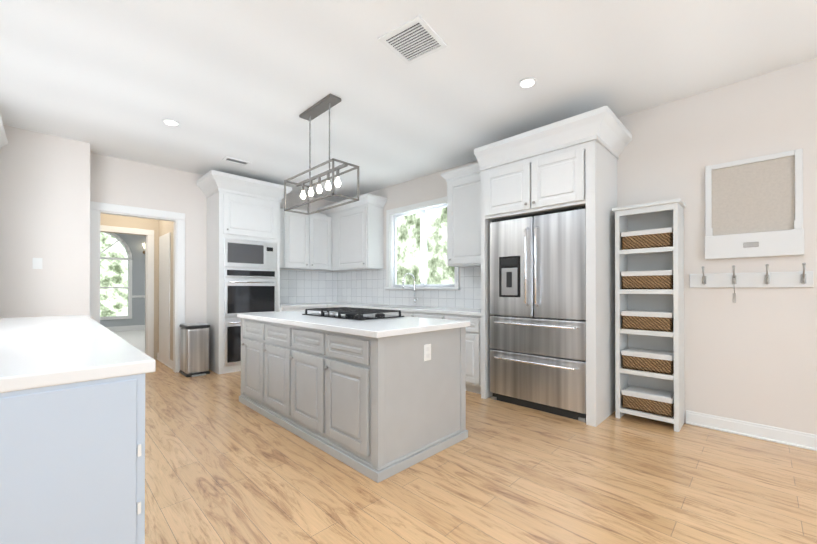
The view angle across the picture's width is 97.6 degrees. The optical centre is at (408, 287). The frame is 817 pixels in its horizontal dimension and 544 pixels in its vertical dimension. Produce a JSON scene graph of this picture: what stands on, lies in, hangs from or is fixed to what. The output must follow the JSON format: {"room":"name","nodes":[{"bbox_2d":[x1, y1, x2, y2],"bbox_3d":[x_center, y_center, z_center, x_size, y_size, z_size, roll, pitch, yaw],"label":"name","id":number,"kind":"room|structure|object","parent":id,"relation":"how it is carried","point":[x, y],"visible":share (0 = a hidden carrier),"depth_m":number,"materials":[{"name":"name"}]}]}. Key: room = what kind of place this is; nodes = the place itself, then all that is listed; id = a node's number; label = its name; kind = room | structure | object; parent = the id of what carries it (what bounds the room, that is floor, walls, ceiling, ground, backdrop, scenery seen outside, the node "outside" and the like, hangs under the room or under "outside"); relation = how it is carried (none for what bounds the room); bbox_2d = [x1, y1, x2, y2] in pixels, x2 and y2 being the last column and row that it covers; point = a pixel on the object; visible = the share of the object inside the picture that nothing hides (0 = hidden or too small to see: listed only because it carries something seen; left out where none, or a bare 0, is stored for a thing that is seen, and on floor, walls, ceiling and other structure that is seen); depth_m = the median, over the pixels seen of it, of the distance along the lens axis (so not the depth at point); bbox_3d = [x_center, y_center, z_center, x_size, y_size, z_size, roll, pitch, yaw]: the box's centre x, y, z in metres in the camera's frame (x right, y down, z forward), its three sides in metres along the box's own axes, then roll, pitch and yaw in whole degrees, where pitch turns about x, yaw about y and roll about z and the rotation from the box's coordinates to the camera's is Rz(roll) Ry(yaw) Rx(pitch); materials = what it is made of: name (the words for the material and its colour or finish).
{"room":"kitchen","nodes":[
{"label":"kitchen","id":0,"kind":"room"},
{"bbox_2d":[0,114,7,147],"bbox_3d":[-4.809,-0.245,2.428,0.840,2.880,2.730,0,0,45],"label":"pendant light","id":1,"kind":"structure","parent":0,"point":[3,140],"depth_m":3.48,"materials":[{"name":"glass"}]},
{"bbox_2d":[103,232,128,255],"bbox_3d":[-8.567,-1.179,9.723,0.119,0.760,1.500,0,0,45],"label":"wall","id":2,"kind":"structure","parent":0,"point":[125,237],"depth_m":10.16,"materials":[{"name":"grey paint"}]},
{"bbox_2d":[100,232,131,319],"bbox_3d":[-8.510,-0.372,9.663,0.078,2.525,1.669,0,0,45],"label":"arched window","id":3,"kind":"structure","parent":2,"relation":"in","point":[129,258],"depth_m":10.14,"materials":[{"name":"white wood"}]},
{"bbox_2d":[100,234,144,326],"bbox_3d":[-6.198,-0.326,8.217,5.600,3.100,7.240,0,0,45],"label":"wall","id":4,"kind":"structure","parent":0,"point":[137,248],"depth_m":10.34,"materials":[{"name":"grey paint"}]},
{"bbox_2d":[106,295,144,331],"bbox_3d":[-8.091,0.733,10.087,0.029,1.000,7.000,0,0,45],"label":"trim","id":5,"kind":"structure","parent":4,"relation":"attached to","point":[126,328],"depth_m":10.22,"materials":[{"name":"white wood"}]},
{"bbox_2d":[113,330,144,352],"bbox_3d":[-6.155,1.253,8.167,5.480,0.060,7.000,0,0,45],"label":"floor","id":6,"kind":"structure","parent":0,"point":[136,338],"depth_m":8.73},
{"bbox_2d":[100,213,173,360],"bbox_3d":[-4.179,-0.141,5.315,1.350,2.700,1.220,0,0,45],"label":"wall","id":7,"kind":"structure","parent":0,"point":[160,227],"depth_m":5.85,"materials":[{"name":"beige paint"}]},
{"bbox_2d":[100,225,153,358],"bbox_3d":[-4.588,0.126,5.698,0.049,2.170,0.870,0,0,45],"label":"door frame","id":8,"kind":"structure","parent":7,"relation":"attached to","point":[149,238],"depth_m":5.94,"materials":[{"name":"white wood"}]},
{"bbox_2d":[90,201,184,372],"bbox_3d":[-4.059,0.074,5.245,1.361,2.270,1.040,0,0,45],"label":"door frame","id":9,"kind":"structure","parent":7,"relation":"attached to","point":[178,263],"depth_m":5.08,"materials":[{"name":"white wood"}]},
{"bbox_2d":[0,125,336,351],"bbox_3d":[-3.241,-0.232,4.970,0.470,2.880,5.750,0,0,45],"label":"wall","id":10,"kind":"structure","parent":0,"point":[51,187],"depth_m":4.02,"materials":[{"name":"paint"}]},
{"bbox_2d":[32,258,42,268],"bbox_3d":[-4.003,-0.258,3.857,0.011,0.120,0.075,0,0,45],"label":"light switch","id":11,"kind":"object","parent":10,"relation":"attached to","point":[37,263],"visible":1,"depth_m":3.86,"materials":[{"name":"white plastic"}]},
{"bbox_2d":[280,270,323,310],"bbox_3d":[-1.902,0.453,6.009,0.660,1.520,0.750,0,0,45],"label":"backsplash","id":12,"kind":"structure","parent":10,"relation":"attached to","point":[300,290],"depth_m":6.39,"materials":[{"name":"white tile"}]},
{"bbox_2d":[280,207,327,269],"bbox_3d":[-1.925,-0.818,6.207,0.360,0.995,0.990,0,0,45],"label":"upper cabinet","id":13,"kind":"object","parent":10,"relation":"attached to","point":[303,237],"depth_m":6.11,"materials":[{"name":"white wood"}]},
{"bbox_2d":[0,0,816,201],"bbox_3d":[-0.866,-1.740,1.393,8.950,0.100,7.500,0,0,45],"label":"ceiling","id":14,"kind":"structure","parent":0,"point":[244,80],"depth_m":2.79,"materials":[{"name":"white paint"}]},
{"bbox_2d":[162,119,179,125],"bbox_3d":[-2.414,-1.673,3.631,0.150,0.011,0.150,0,0,45],"label":"recessed light","id":15,"kind":"object","parent":14,"relation":"in","point":[170,122],"visible":0.98,"depth_m":3.62,"materials":[{"name":"white"}]},
{"bbox_2d":[222,156,251,165],"bbox_3d":[-2.271,-1.667,4.727,0.170,0.012,0.320,0,0,45],"label":"ceiling vent","id":16,"kind":"object","parent":14,"relation":"in","point":[236,161],"visible":0.94,"depth_m":4.72,"materials":[{"name":"white metal"}]},
{"bbox_2d":[284,94,358,214],"bbox_3d":[-0.829,-1.218,3.325,0.860,0.924,0.270,0,0,45],"label":"pendant light","id":17,"kind":"object","parent":14,"relation":"hanging from","point":[323,105],"visible":1,"depth_m":3.28,"materials":[{"name":"grey metal"}]},
{"bbox_2d":[378,15,446,64],"bbox_3d":[0.031,-1.678,2.447,0.340,0.012,0.340,0,0,37],"label":"ceiling vent","id":18,"kind":"object","parent":14,"relation":"in","point":[414,39],"visible":0.96,"depth_m":2.43,"materials":[{"name":"white metal"}]},
{"bbox_2d":[518,77,536,88],"bbox_3d":[0.976,-1.676,2.933,0.150,0.011,0.150,0,0,45],"label":"recessed light","id":19,"kind":"object","parent":14,"relation":"in","point":[526,82],"visible":0.96,"depth_m":2.92,"materials":[{"name":"white"}]},
{"bbox_2d":[145,359,816,543],"bbox_3d":[-1.335,1.222,1.843,10.270,0.060,7.500,0,0,45],"label":"floor","id":20,"kind":"structure","parent":0,"point":[223,465],"depth_m":2.16,"materials":[{"name":"brown wood"}]},
{"bbox_2d":[0,367,151,543],"bbox_3d":[-2.570,0.750,1.817,3.115,0.885,1.520,0,0,45],"label":"base cabinet","id":21,"kind":"object","parent":20,"relation":"on","point":[72,429],"depth_m":1.13,"materials":[{"name":"white wood"}]},
{"bbox_2d":[0,315,155,386],"bbox_3d":[-2.590,0.285,1.839,3.178,0.045,1.580,0,0,45],"label":"countertop","id":22,"kind":"structure","parent":21,"relation":"on","point":[45,349],"depth_m":1.45,"materials":[{"name":"white stone"}]},
{"bbox_2d":[179,322,209,376],"bbox_3d":[-2.988,0.859,5.003,0.415,0.698,0.290,0,0,45],"label":"trash can","id":23,"kind":"object","parent":20,"relation":"on","point":[194,349],"visible":1,"depth_m":4.88,"materials":[{"name":"silver metal"}]},
{"bbox_2d":[197,170,291,373],"bbox_3d":[-2.469,-0.179,5.423,0.686,2.778,1.156,0,0,45],"label":"tall cabinet","id":24,"kind":"object","parent":20,"relation":"on","point":[243,244],"visible":0.88,"depth_m":5.16,"materials":[{"name":"white wood"}]},
{"bbox_2d":[239,318,468,482],"bbox_3d":[-0.666,0.757,3.295,2.252,0.886,0.972,0,0,45],"label":"kitchen island","id":25,"kind":"object","parent":20,"relation":"on","point":[377,400],"depth_m":2.56,"materials":[{"name":"grey wood"}]},
{"bbox_2d":[237,310,469,337],"bbox_3d":[-0.654,0.293,3.302,2.270,0.042,0.975,0,0,45],"label":"island countertop","id":26,"kind":"structure","parent":25,"relation":"on","point":[387,327],"depth_m":2.74,"materials":[{"name":"white stone"}]},
{"bbox_2d":[302,307,403,319],"bbox_3d":[-0.546,0.242,3.404,0.920,0.060,0.520,0,0,45],"label":"cooktop","id":27,"kind":"object","parent":26,"relation":"in","point":[350,313],"visible":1,"depth_m":3.26,"materials":[{"name":"black metal"}]},
{"bbox_2d":[324,267,480,393],"bbox_3d":[-0.313,0.450,5.431,3.733,1.520,0.665,0,0,45],"label":"base cabinet","id":28,"kind":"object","parent":20,"relation":"on","point":[352,289],"depth_m":5.10,"materials":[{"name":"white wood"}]},
{"bbox_2d":[402,273,417,302],"bbox_3d":[0.027,0.011,5.288,0.100,0.458,0.283,0,0,45],"label":"faucet","id":29,"kind":"object","parent":28,"relation":"on","point":[414,298],"visible":1,"depth_m":5.35,"materials":[{"name":"silver metal"}]},
{"bbox_2d":[490,207,585,421],"bbox_3d":[1.408,0.244,3.693,0.980,1.915,0.677,0,0,45],"label":"fridge","id":30,"kind":"object","parent":20,"relation":"on","point":[538,312],"visible":0.83,"depth_m":3.44,"materials":[{"name":"silver metal"}]},
{"bbox_2d":[474,105,631,426],"bbox_3d":[1.430,-0.135,3.622,1.283,2.673,0.787,0,0,45],"label":"tall cabinet","id":31,"kind":"object","parent":20,"relation":"on","point":[569,164],"visible":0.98,"depth_m":3.30,"materials":[{"name":"white wood"}]},
{"bbox_2d":[612,198,686,431],"bbox_3d":[2.166,0.234,3.221,0.510,1.930,0.318,0,0,45],"label":"shelving unit","id":32,"kind":"object","parent":20,"relation":"on","point":[657,215],"visible":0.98,"depth_m":3.25,"materials":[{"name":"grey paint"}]},
{"bbox_2d":[621,270,672,288],"bbox_3d":[2.167,-0.064,3.225,0.382,0.162,0.257,0,0,45],"label":"basket","id":33,"kind":"object","parent":32,"relation":"on","point":[660,279],"visible":0.9,"depth_m":3.12,"materials":[{"name":"wicker"}]},
{"bbox_2d":[621,227,672,249],"bbox_3d":[2.167,-0.424,3.227,0.382,0.162,0.257,0,0,45],"label":"basket","id":34,"kind":"object","parent":32,"relation":"on","point":[653,238],"visible":0.77,"depth_m":3.12,"materials":[{"name":"wicker"}]},
{"bbox_2d":[621,385,673,417],"bbox_3d":[2.167,1.016,3.219,0.382,0.162,0.257,0,0,45],"label":"basket","id":35,"kind":"object","parent":32,"relation":"on","point":[652,401],"visible":0.94,"depth_m":3.15,"materials":[{"name":"wicker"}]},
{"bbox_2d":[621,347,673,374],"bbox_3d":[2.167,0.656,3.221,0.382,0.162,0.257,0,0,45],"label":"basket","id":36,"kind":"object","parent":32,"relation":"on","point":[655,361],"visible":0.88,"depth_m":3.14,"materials":[{"name":"wicker"}]},
{"bbox_2d":[621,310,673,331],"bbox_3d":[2.167,0.296,3.223,0.382,0.162,0.257,0,0,45],"label":"basket","id":37,"kind":"object","parent":32,"relation":"on","point":[648,320],"visible":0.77,"depth_m":3.13,"materials":[{"name":"wicker"}]},
{"bbox_2d":[337,58,816,434],"bbox_3d":[1.721,-0.237,3.997,8.950,2.880,0.150,0,0,45],"label":"wall","id":38,"kind":"structure","parent":0,"point":[750,354],"depth_m":2.94,"materials":[{"name":"paint"}]},
{"bbox_2d":[317,193,386,270],"bbox_3d":[-1.027,-0.896,6.315,1.483,1.170,0.425,0,0,45],"label":"upper cabinet","id":39,"kind":"object","parent":38,"relation":"attached to","point":[348,237],"depth_m":5.99,"materials":[{"name":"white wood"}]},
{"bbox_2d":[384,196,459,289],"bbox_3d":[0.207,-0.623,5.461,1.520,1.315,0.201,0,0,45],"label":"kitchen window","id":40,"kind":"structure","parent":38,"relation":"in","point":[392,215],"depth_m":5.54,"materials":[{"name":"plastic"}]},
{"bbox_2d":[441,163,480,266],"bbox_3d":[0.832,-0.875,4.498,0.785,1.200,0.389,0,0,45],"label":"upper cabinet","id":41,"kind":"object","parent":38,"relation":"attached to","point":[463,216],"visible":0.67,"depth_m":4.43,"materials":[{"name":"white wood"}]},
{"bbox_2d":[686,410,816,450],"bbox_3d":[3.585,1.136,2.015,3.220,0.115,0.028,0,0,45],"label":"baseboard","id":42,"kind":"structure","parent":38,"relation":"attached to","point":[803,440],"depth_m":2.83,"materials":[{"name":"white wood"}]},
{"bbox_2d":[689,263,813,302],"bbox_3d":[2.691,-0.028,2.850,0.720,0.300,0.108,0,0,45],"label":"hook rail","id":43,"kind":"object","parent":38,"relation":"attached to","point":[767,279],"visible":1,"depth_m":2.84,"materials":[{"name":"white wood"}]},
{"bbox_2d":[705,148,803,259],"bbox_3d":[2.731,-0.636,2.852,0.568,0.794,0.054,0,0,45],"label":"board","id":44,"kind":"object","parent":38,"relation":"attached to","point":[753,206],"visible":0.98,"depth_m":2.83,"materials":[{"name":"fabric"}]},
{"label":"outside","id":45,"kind":"structure","parent":0,"visible":0},
{"bbox_2d":[100,232,127,316],"bbox_3d":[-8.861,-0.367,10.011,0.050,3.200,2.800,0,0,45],"label":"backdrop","id":46,"kind":"structure","parent":45,"point":[113,301],"depth_m":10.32,"materials":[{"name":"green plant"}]},
{"bbox_2d":[397,207,453,284],"bbox_3d":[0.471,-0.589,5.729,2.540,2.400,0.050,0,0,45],"label":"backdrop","id":47,"kind":"structure","parent":45,"point":[439,271],"depth_m":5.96,"materials":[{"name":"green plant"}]}
]}

